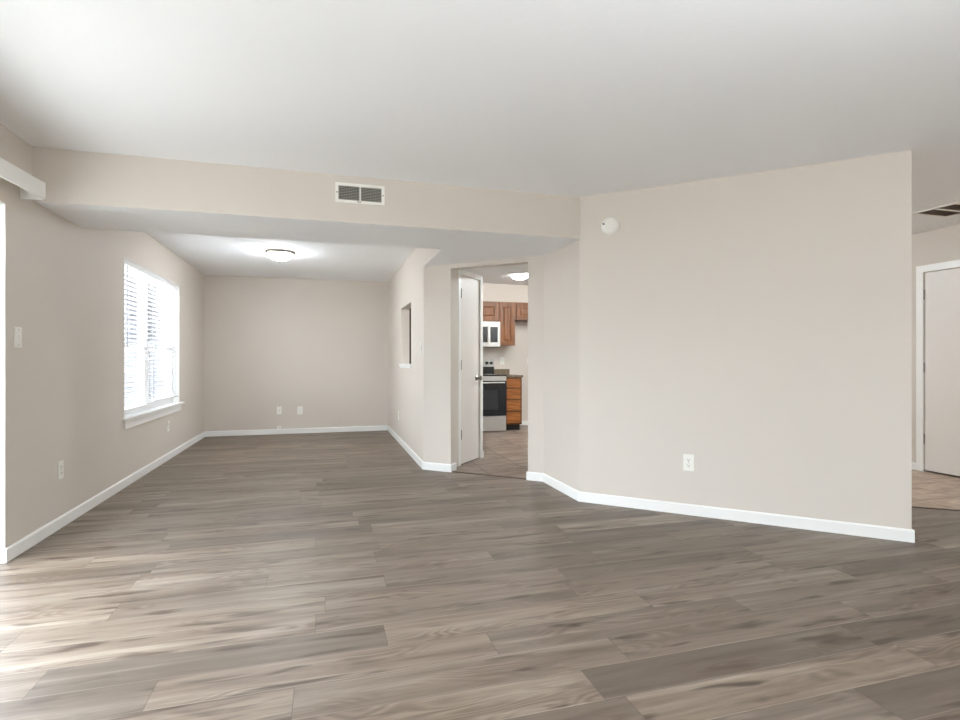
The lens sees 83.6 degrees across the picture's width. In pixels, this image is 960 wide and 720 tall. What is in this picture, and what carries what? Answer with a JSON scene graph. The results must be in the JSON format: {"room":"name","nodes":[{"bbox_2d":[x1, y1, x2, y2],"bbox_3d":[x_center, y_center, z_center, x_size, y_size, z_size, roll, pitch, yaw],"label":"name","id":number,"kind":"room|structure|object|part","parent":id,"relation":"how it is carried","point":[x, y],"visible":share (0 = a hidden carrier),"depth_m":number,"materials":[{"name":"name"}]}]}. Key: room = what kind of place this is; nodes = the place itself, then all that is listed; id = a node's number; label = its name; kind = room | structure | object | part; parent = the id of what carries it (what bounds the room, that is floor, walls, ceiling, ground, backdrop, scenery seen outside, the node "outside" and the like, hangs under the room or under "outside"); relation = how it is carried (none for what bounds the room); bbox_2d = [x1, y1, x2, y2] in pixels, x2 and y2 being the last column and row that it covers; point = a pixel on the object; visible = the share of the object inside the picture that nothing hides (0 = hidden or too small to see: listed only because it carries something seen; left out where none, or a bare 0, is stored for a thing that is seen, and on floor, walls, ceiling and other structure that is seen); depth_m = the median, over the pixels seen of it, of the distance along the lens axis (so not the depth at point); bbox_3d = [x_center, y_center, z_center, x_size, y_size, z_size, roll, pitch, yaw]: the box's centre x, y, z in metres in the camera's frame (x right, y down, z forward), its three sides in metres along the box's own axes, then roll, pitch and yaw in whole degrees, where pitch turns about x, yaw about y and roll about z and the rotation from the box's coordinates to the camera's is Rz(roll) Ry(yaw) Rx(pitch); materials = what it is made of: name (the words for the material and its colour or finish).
{"room":"empty living room","nodes":[
{"label":"empty living room","id":0,"kind":"room"},
{"bbox_2d":[0,123,203,546],"bbox_3d":[-2.779,-0.091,3.090,0.150,2.463,10.278,0,0,-16],"label":"wall","id":1,"kind":"structure","parent":0,"point":[65,280],"depth_m":3.85,"materials":[{"name":"beige paint"}]},
{"bbox_2d":[0,201,5,548],"bbox_3d":[-2.485,0.125,2.074,0.150,2.030,1.964,0,0,-16],"label":"trim","id":2,"kind":"structure","parent":1,"relation":"attached to","point":[2,204],"depth_m":3.03,"materials":[{"name":"white paint"}]},
{"bbox_2d":[0,548,7,563],"bbox_3d":[-2.711,1.101,3.021,0.083,0.079,0.019,0,0,-16],"label":"trim","id":3,"kind":"structure","parent":1,"relation":"attached to","point":[3,552],"depth_m":3.02,"materials":[{"name":"white paint"}]},
{"bbox_2d":[14,326,21,347],"bbox_3d":[-2.712,-0.138,3.157,0.016,0.122,0.076,0,0,-16],"label":"light switch","id":4,"kind":"object","parent":1,"relation":"attached to","point":[17,330],"visible":1,"depth_m":3.15,"materials":[{"name":"white plastic"}]},
{"bbox_2d":[0,157,45,199],"bbox_3d":[-2.356,-0.980,2.119,0.124,0.104,2.282,0,2,-16],"label":"valance","id":5,"kind":"object","parent":1,"relation":"attached to","point":[32,188],"visible":1,"depth_m":3.02,"materials":[{"name":"white paint"}]},
{"bbox_2d":[57,460,63,479],"bbox_3d":[-2.862,0.746,3.665,0.010,0.122,0.076,0,0,-16],"label":"wall outlet","id":6,"kind":"object","parent":1,"relation":"attached to","point":[60,465],"visible":1,"depth_m":3.66,"materials":[{"name":"white plastic"}]},
{"bbox_2d":[6,431,204,561],"bbox_3d":[-3.403,1.101,5.545,0.013,0.079,5.214,0,0,-16],"label":"baseboard","id":7,"kind":"structure","parent":1,"relation":"attached to","point":[38,535],"depth_m":4.02,"materials":[{"name":"white paint"}]},
{"bbox_2d":[124,269,172,415],"bbox_3d":[-3.563,-0.199,5.724,0.065,1.467,1.905,0,0,-16],"label":"window","id":8,"kind":"structure","parent":1,"relation":"in","point":[143,367],"depth_m":5.63,"materials":[{"name":"white plastic"}]},
{"bbox_2d":[124,259,152,411],"bbox_3d":[-3.351,-0.229,5.248,0.060,1.391,0.849,0,0,-16],"label":"window blind","id":9,"kind":"object","parent":8,"relation":"attached to","point":[129,266],"visible":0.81,"depth_m":5.22,"materials":[{"name":"white plastic"}]},
{"bbox_3d":[-3.355,-0.903,5.247,0.048,0.042,0.849,0,0,-16],"label":"head rail","id":10,"kind":"part","parent":9,"relation":"part of","materials":[{"name":"white plastic"}]},
{"bbox_3d":[-3.355,0.458,5.247,0.048,0.018,0.841,0,0,-16],"label":"rail","id":11,"kind":"part","parent":9,"relation":"part of","materials":[{"name":"white plastic"}]},
{"bbox_2d":[148,273,178,402],"bbox_3d":[-3.613,-0.240,6.156,0.060,1.368,1.024,0,0,-16],"label":"window blind","id":12,"kind":"object","parent":8,"relation":"attached to","point":[157,279],"visible":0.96,"depth_m":6.08,"materials":[{"name":"white plastic"}]},
{"bbox_3d":[-3.519,-0.226,5.816,0.052,1.316,0.004,0,0,-16],"label":"ladder cord","id":13,"kind":"part","parent":12,"relation":"part of","materials":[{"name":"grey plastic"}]},
{"bbox_3d":[-3.617,0.435,6.154,0.048,0.018,1.016,0,0,-16],"label":"rail","id":14,"kind":"part","parent":12,"relation":"part of","materials":[{"name":"white plastic"}]},
{"bbox_3d":[-3.617,-0.903,6.154,0.048,0.042,1.024,0,0,-16],"label":"head rail","id":15,"kind":"part","parent":12,"relation":"part of","materials":[{"name":"white plastic"}]},
{"bbox_3d":[-3.714,-0.226,6.493,0.052,1.316,0.004,0,0,-16],"label":"ladder cord","id":16,"kind":"part","parent":12,"relation":"part of","materials":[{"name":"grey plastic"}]},
{"bbox_2d":[124,257,178,401],"bbox_3d":[-3.503,-0.199,5.741,0.070,1.467,1.905,0,0,-16],"label":"trim","id":17,"kind":"structure","parent":1,"relation":"attached to","point":[175,368],"depth_m":6.65,"materials":[{"name":"white paint"}]},
{"bbox_2d":[124,405,180,428],"bbox_3d":[-3.465,0.580,5.763,0.014,0.077,1.945,0,0,-16],"label":"trim","id":18,"kind":"structure","parent":1,"relation":"attached to","point":[137,421],"depth_m":5.50,"materials":[{"name":"white paint"}]},
{"bbox_2d":[122,402,184,420],"bbox_3d":[-3.494,0.529,5.775,0.105,0.024,2.065,0,0,-16],"label":"window sill","id":19,"kind":"structure","parent":1,"relation":"attached to","point":[170,405],"depth_m":5.55,"materials":[{"name":"white paint"}]},
{"bbox_2d":[32,146,579,276],"bbox_3d":[-1.095,-1.165,5.101,4.200,0.355,2.507,0,0,-16],"label":"beam","id":20,"kind":"structure","parent":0,"point":[453,224],"depth_m":3.84,"materials":[{"name":"beige paint"}]},
{"bbox_2d":[335,182,384,205],"bbox_3d":[-0.860,-1.198,3.855,0.346,0.140,0.018,0,0,-16],"label":"air vent","id":21,"kind":"object","parent":20,"relation":"attached to","point":[344,192],"visible":1,"depth_m":3.86,"materials":[{"name":"white plastic"}]},
{"bbox_3d":[-0.936,-1.198,3.837,0.144,0.100,0.006,0,0,-16],"label":"louver panel","id":22,"kind":"part","parent":21,"relation":"part of","materials":[{"name":"grey metal"}]},
{"bbox_3d":[-0.786,-1.198,3.881,0.144,0.100,0.006,0,0,-16],"label":"louver panel","id":23,"kind":"part","parent":21,"relation":"part of","materials":[{"name":"grey metal"}]},
{"bbox_2d":[204,275,527,430],"bbox_3d":[-1.300,-0.091,8.943,6.238,2.463,0.150,0,0,-16],"label":"wall","id":24,"kind":"structure","parent":0,"point":[319,346],"depth_m":8.43,"materials":[{"name":"beige paint"}]},
{"bbox_2d":[277,406,281,413],"bbox_3d":[-3.116,0.772,8.333,0.072,0.120,0.015,0,0,-16],"label":"cable plate","id":25,"kind":"object","parent":24,"relation":"attached to","point":[279,409],"visible":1,"depth_m":8.33,"materials":[{"name":"white plastic"}]},
{"bbox_2d":[205,425,387,436],"bbox_3d":[-2.817,1.101,8.421,2.733,0.079,0.013,0,0,-16],"label":"baseboard","id":26,"kind":"structure","parent":24,"relation":"attached to","point":[384,427],"depth_m":8.39,"materials":[{"name":"white paint"}]},
{"bbox_2d":[297,406,302,413],"bbox_3d":[-2.824,0.780,8.420,0.076,0.122,0.010,0,0,-16],"label":"wall outlet","id":27,"kind":"object","parent":24,"relation":"attached to","point":[300,408],"visible":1,"depth_m":8.42,"materials":[{"name":"white plastic"}]},
{"bbox_2d":[483,301,497,321],"bbox_3d":[-0.097,-0.824,9.038,0.760,0.328,0.334,0,0,-16],"label":"upper cabinet","id":28,"kind":"object","parent":24,"relation":"attached to","point":[490,309],"visible":0.31,"depth_m":8.95,"materials":[{"name":"brown wood"}]},
{"bbox_2d":[483,321,499,347],"bbox_3d":[-0.081,-0.435,8.981,0.760,0.426,0.450,0,0,-16],"label":"microwave","id":29,"kind":"object","parent":28,"relation":"attached to","point":[491,330],"visible":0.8,"depth_m":8.87,"materials":[{"name":"white metal"}]},
{"bbox_3d":[-0.125,-0.439,8.789,0.569,0.414,0.026,0,0,-16],"label":"door","id":30,"kind":"part","parent":29,"relation":"part of","materials":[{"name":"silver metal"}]},
{"bbox_3d":[0.139,-0.433,8.832,0.028,0.290,0.041,0,0,-16],"label":"handle","id":31,"kind":"part","parent":29,"relation":"part of","materials":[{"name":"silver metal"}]},
{"bbox_3d":[0.241,-0.439,8.895,0.189,0.414,0.026,0,0,-16],"label":"control panel","id":32,"kind":"part","parent":29,"relation":"part of","materials":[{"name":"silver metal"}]},
{"bbox_2d":[494,369,508,373],"bbox_3d":[0.370,0.193,9.335,0.297,0.091,0.021,0,0,-16],"label":"backsplash","id":33,"kind":"structure","parent":24,"relation":"attached to","point":[496,371],"depth_m":9.32,"materials":[{"name":"tile"}]},
{"bbox_2d":[483,421,527,456],"bbox_3d":[0.424,1.101,8.164,0.845,0.079,3.736,0,0,24],"label":"baseboard","id":34,"kind":"structure","parent":24,"relation":"attached to","point":[523,422],"depth_m":9.45,"materials":[{"name":"white paint"}]},
{"bbox_2d":[497,302,514,345],"bbox_3d":[0.412,-0.622,9.185,0.293,0.733,0.334,0,0,-16],"label":"upper cabinet","id":35,"kind":"object","parent":24,"relation":"attached to","point":[506,310],"visible":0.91,"depth_m":9.03,"materials":[{"name":"brown wood"}]},
{"bbox_2d":[515,302,527,321],"bbox_3d":[0.919,-0.839,9.331,0.757,0.298,0.334,0,0,-16],"label":"upper cabinet","id":36,"kind":"object","parent":24,"relation":"attached to","point":[521,309],"visible":0.33,"depth_m":9.10,"materials":[{"name":"brown wood"}]},
{"bbox_3d":[0.786,-0.838,9.129,0.348,0.252,0.019,0,0,-16],"label":"door","id":37,"kind":"part","parent":36,"relation":"part of","materials":[{"name":"brown wood"}]},
{"bbox_2d":[388,248,423,461],"bbox_3d":[-0.993,-0.091,7.236,0.115,2.463,3.300,0,0,-16],"label":"wall","id":38,"kind":"structure","parent":0,"point":[406,287],"depth_m":6.83,"materials":[{"name":"beige paint"}]},
{"bbox_2d":[387,426,422,467],"bbox_3d":[-1.054,1.101,7.216,0.013,0.079,3.306,0,0,-16],"label":"baseboard","id":39,"kind":"structure","parent":38,"relation":"attached to","point":[418,460],"depth_m":6.67,"materials":[{"name":"white paint"}]},
{"bbox_2d":[456,270,482,466],"bbox_3d":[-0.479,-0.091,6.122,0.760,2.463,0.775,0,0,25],"label":"door frame","id":40,"kind":"structure","parent":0,"point":[456,270],"depth_m":5.74,"materials":[{"name":"beige paint"}]},
{"bbox_2d":[461,276,482,463],"bbox_3d":[-0.099,0.100,6.009,0.113,2.049,0.463,0,0,25],"label":"door","id":41,"kind":"structure","parent":40,"relation":"in","point":[470,377],"depth_m":6.01,"materials":[{"name":"white paint"}]},
{"bbox_3d":[-0.007,0.200,6.155,0.074,0.064,0.064,0,0,25],"label":"knob","id":42,"kind":"part","parent":41,"relation":"part of","materials":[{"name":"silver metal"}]},
{"bbox_2d":[452,471,525,479],"bbox_3d":[0.087,1.137,5.331,0.841,0.007,0.034,0,0,25],"label":"trim","id":43,"kind":"structure","parent":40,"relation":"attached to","point":[452,471],"depth_m":5.31,"materials":[{"name":"brown"}]},
{"bbox_2d":[0,425,959,719],"bbox_3d":[0.968,1.198,4.171,7.949,0.124,10.578,0,0,-16],"label":"floor","id":44,"kind":"structure","parent":0,"point":[327,575],"depth_m":2.52,"materials":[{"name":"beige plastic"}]},
{"bbox_2d":[409,308,410,363],"bbox_3d":[-1.014,0.077,8.635,0.600,2.125,0.598,0,0,-16],"label":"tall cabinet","id":45,"kind":"object","parent":44,"relation":"on","point":[410,308],"visible":0.02,"depth_m":8.30,"materials":[{"name":"brown wood"}]},
{"bbox_3d":[-0.934,0.420,8.357,0.570,1.200,0.019,0,0,-16],"label":"door","id":46,"kind":"part","parent":45,"relation":"part of","materials":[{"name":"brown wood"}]},
{"bbox_2d":[483,359,506,430],"bbox_3d":[-0.035,0.547,8.824,0.760,1.145,0.772,0,0,-16],"label":"range","id":47,"kind":"object","parent":44,"relation":"on","point":[494,385],"visible":0.51,"depth_m":8.56,"materials":[{"name":"silver metal"}]},
{"bbox_3d":[-0.131,0.040,9.153,0.758,0.130,0.075,0,0,-16],"label":"control panel","id":48,"kind":"part","parent":47,"relation":"part of","materials":[{"name":"silver metal"}]},
{"bbox_3d":[0.052,1.003,8.519,0.756,0.234,0.033,0,0,-16],"label":"storage drawer","id":49,"kind":"part","parent":47,"relation":"part of","materials":[{"name":"silver metal"}]},
{"bbox_3d":[0.053,0.601,8.517,0.756,0.554,0.037,0,0,-16],"label":"oven door","id":50,"kind":"part","parent":47,"relation":"part of","materials":[{"name":"black glass"}]},
{"bbox_3d":[0.053,0.283,8.518,0.758,0.073,0.038,0,0,-16],"label":"trim","id":51,"kind":"part","parent":47,"relation":"part of","materials":[{"name":"silver metal"}]},
{"bbox_2d":[483,374,506,375],"bbox_3d":[-0.031,0.236,8.810,0.760,0.018,0.660,0,0,-16],"label":"cooktop","id":52,"kind":"object","parent":47,"relation":"in","point":[483,374],"depth_m":8.59,"materials":[{"name":"grey"}]},
{"bbox_2d":[506,377,521,429],"bbox_3d":[0.457,0.704,9.028,0.292,0.863,0.658,0,0,-16],"label":"base cabinet","id":53,"kind":"object","parent":44,"relation":"on","point":[513,384],"visible":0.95,"depth_m":8.72,"materials":[{"name":"brown wood"}]},
{"bbox_2d":[494,369,522,376],"bbox_3d":[0.465,0.209,9.024,0.307,0.124,0.671,0,0,-16],"label":"countertop","id":54,"kind":"structure","parent":53,"relation":"on","point":[496,371],"depth_m":9.31,"materials":[{"name":"stone"}]},
{"bbox_3d":[0.545,0.923,8.721,0.236,0.177,0.020,0,0,-16],"label":"drawer","id":55,"kind":"part","parent":53,"relation":"part of","materials":[{"name":"brown wood"}]},
{"bbox_3d":[0.545,0.729,8.721,0.236,0.173,0.020,0,0,-16],"label":"drawer","id":56,"kind":"part","parent":53,"relation":"part of","materials":[{"name":"brown wood"}]},
{"bbox_3d":[0.545,0.541,8.721,0.236,0.162,0.020,0,0,-16],"label":"drawer","id":57,"kind":"part","parent":53,"relation":"part of","materials":[{"name":"brown wood"}]},
{"bbox_3d":[0.545,0.367,8.721,0.236,0.145,0.020,0,0,-16],"label":"drawer","id":58,"kind":"part","parent":53,"relation":"part of","materials":[{"name":"brown wood"}]},
{"bbox_2d":[0,0,959,284],"bbox_3d":[0.968,-1.365,4.171,7.949,0.156,10.578,0,0,-16],"label":"ceiling","id":59,"kind":"structure","parent":0,"point":[574,98],"depth_m":2.64,"materials":[{"name":"white paint"}]},
{"bbox_2d":[265,249,294,261],"bbox_3d":[-2.360,-1.226,6.344,0.334,0.123,0.334,0,0,-16],"label":"ceiling light","id":60,"kind":"object","parent":59,"relation":"attached to","point":[280,255],"visible":1,"depth_m":6.25,"materials":[{"name":"white glass"}]},
{"bbox_2d":[511,274,527,280],"bbox_3d":[0.581,-1.226,7.849,0.330,0.123,0.330,0,0,-16],"label":"ceiling light","id":61,"kind":"object","parent":59,"relation":"attached to","point":[519,277],"visible":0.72,"depth_m":7.77,"materials":[{"name":"white glass"}]},
{"bbox_2d":[912,201,959,217],"bbox_3d":[4.163,-1.318,4.543,0.410,0.010,0.680,0,0,-16],"label":"ceiling vent","id":62,"kind":"object","parent":59,"relation":"in","point":[951,209],"visible":1,"depth_m":4.73,"materials":[{"name":"white plastic"}]},
{"bbox_3d":[4.095,-1.319,4.780,0.366,0.008,0.142,0,0,-16],"label":"louver panel","id":63,"kind":"part","parent":62,"relation":"part of","materials":[{"name":"brown"}]},
{"bbox_3d":[4.140,-1.319,4.623,0.366,0.008,0.136,0,0,-16],"label":"louver panel","id":64,"kind":"part","parent":62,"relation":"part of","materials":[{"name":"brown"}]},
{"bbox_2d":[424,256,543,472],"bbox_3d":[0.054,0.076,5.391,1.374,2.128,0.115,0,0,25],"label":"wall","id":65,"kind":"structure","parent":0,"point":[439,280],"depth_m":5.52,"materials":[{"name":"beige paint"}]},
{"bbox_2d":[422,462,456,471],"bbox_3d":[-0.424,1.101,5.607,0.345,0.079,0.118,0,0,25],"label":"baseboard","id":66,"kind":"structure","parent":65,"relation":"attached to","point":[425,465],"depth_m":5.55,"materials":[{"name":"white paint"}]},
{"bbox_2d":[483,283,527,302],"bbox_3d":[0.510,-1.139,9.232,2.300,0.297,0.300,0,0,-16],"label":"wall","id":67,"kind":"structure","parent":0,"point":[491,292],"depth_m":9.05,"materials":[{"name":"beige paint"}]},
{"bbox_2d":[544,239,578,490],"bbox_3d":[0.759,-0.091,4.727,0.115,2.463,0.740,0,0,-16],"label":"wall","id":68,"kind":"structure","parent":0,"point":[561,266],"depth_m":4.67,"materials":[{"name":"beige paint"}]},
{"bbox_2d":[526,472,542,481],"bbox_3d":[0.520,1.101,5.098,0.166,0.079,0.013,0,0,25],"label":"baseboard","id":69,"kind":"structure","parent":68,"relation":"attached to","point":[533,476],"depth_m":5.09,"materials":[{"name":"white paint"}]},
{"bbox_2d":[543,473,579,500],"bbox_3d":[0.699,1.101,4.706,0.013,0.079,0.746,0,0,-16],"label":"baseboard","id":70,"kind":"structure","parent":68,"relation":"attached to","point":[571,492],"depth_m":4.66,"materials":[{"name":"white paint"}]},
{"bbox_2d":[579,150,911,528],"bbox_3d":[1.786,-0.091,3.916,2.144,2.463,0.115,0,0,27],"label":"wall","id":71,"kind":"structure","parent":0,"point":[756,327],"depth_m":3.78,"materials":[{"name":"beige paint"}]},
{"bbox_2d":[601,217,618,234],"bbox_3d":[1.019,-1.063,4.221,0.144,0.144,0.044,0,0,27],"label":"smoke detector","id":72,"kind":"object","parent":71,"relation":"attached to","point":[609,225],"visible":1,"depth_m":4.21,"materials":[{"name":"white plastic"}]},
{"bbox_2d":[683,454,693,470],"bbox_3d":[1.543,0.754,3.971,0.076,0.122,0.010,0,0,27],"label":"wall outlet","id":73,"kind":"object","parent":71,"relation":"attached to","point":[688,459],"visible":1,"depth_m":3.97,"materials":[{"name":"white plastic"}]},
{"bbox_2d":[578,491,914,542],"bbox_3d":[1.785,1.101,3.910,2.166,0.079,0.128,0,0,27],"label":"baseboard","id":74,"kind":"structure","parent":71,"relation":"attached to","point":[848,528],"depth_m":3.76,"materials":[{"name":"white paint"}]},
{"bbox_2d":[912,224,959,471],"bbox_3d":[5.146,-0.091,3.702,0.120,2.463,7.060,0,0,-16],"label":"wall","id":75,"kind":"structure","parent":0,"point":[940,245],"depth_m":5.51,"materials":[{"name":"beige paint"}]},
{"bbox_2d":[912,462,915,469],"bbox_3d":[4.333,1.101,6.279,0.013,0.079,1.458,0,0,-16],"label":"baseboard","id":76,"kind":"structure","parent":75,"relation":"attached to","point":[913,463],"depth_m":5.60,"materials":[{"name":"white paint"}]},
{"bbox_2d":[912,506,959,510],"bbox_3d":[3.650,1.137,4.074,3.039,0.006,0.022,0,0,19],"label":"trim","id":77,"kind":"structure","parent":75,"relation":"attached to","point":[912,506],"depth_m":4.12,"materials":[{"name":"brown"}]},
{"bbox_2d":[916,260,959,470],"bbox_3d":[4.660,0.082,5.144,0.014,2.117,0.900,0,0,-16],"label":"trim","id":78,"kind":"structure","parent":75,"relation":"attached to","point":[920,270],"depth_m":5.53,"materials":[{"name":"white paint"}]},
{"bbox_2d":[923,268,959,475],"bbox_3d":[4.655,0.111,5.147,0.106,2.022,0.761,0,0,-16],"label":"door","id":79,"kind":"structure","parent":75,"relation":"in","point":[941,293],"depth_m":5.34,"materials":[{"name":"white paint"}]},
{"label":"outside","id":80,"kind":"structure","parent":0,"visible":0},
{"bbox_3d":[-22.896,1.340,3.800,38.112,0.100,70.000,0,0,-16],"label":"ground","id":81,"kind":"structure","parent":80,"visible":0},
{"bbox_2d":[124,270,165,406],"bbox_3d":[-13.805,-0.585,12.669,15.300,3.750,6.800,0,0,-16],"label":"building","id":82,"kind":"structure","parent":81,"relation":"on","point":[156,361],"depth_m":11.44,"materials":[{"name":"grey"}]},
{"bbox_3d":[-7.342,-1.135,11.354,0.120,1.350,0.009,0,0,-16],"label":"pane","id":83,"kind":"part","parent":82,"relation":"part of","materials":[{"name":"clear glass"}]},
{"bbox_3d":[-7.116,0.365,11.419,0.180,1.150,0.009,0,0,-16],"label":"pane","id":84,"kind":"part","parent":82,"relation":"part of","materials":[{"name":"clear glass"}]},
{"bbox_3d":[-6.981,-1.135,11.458,0.100,1.350,0.009,0,0,-16],"label":"pane","id":85,"kind":"part","parent":82,"relation":"part of","materials":[{"name":"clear glass"}]}
]}

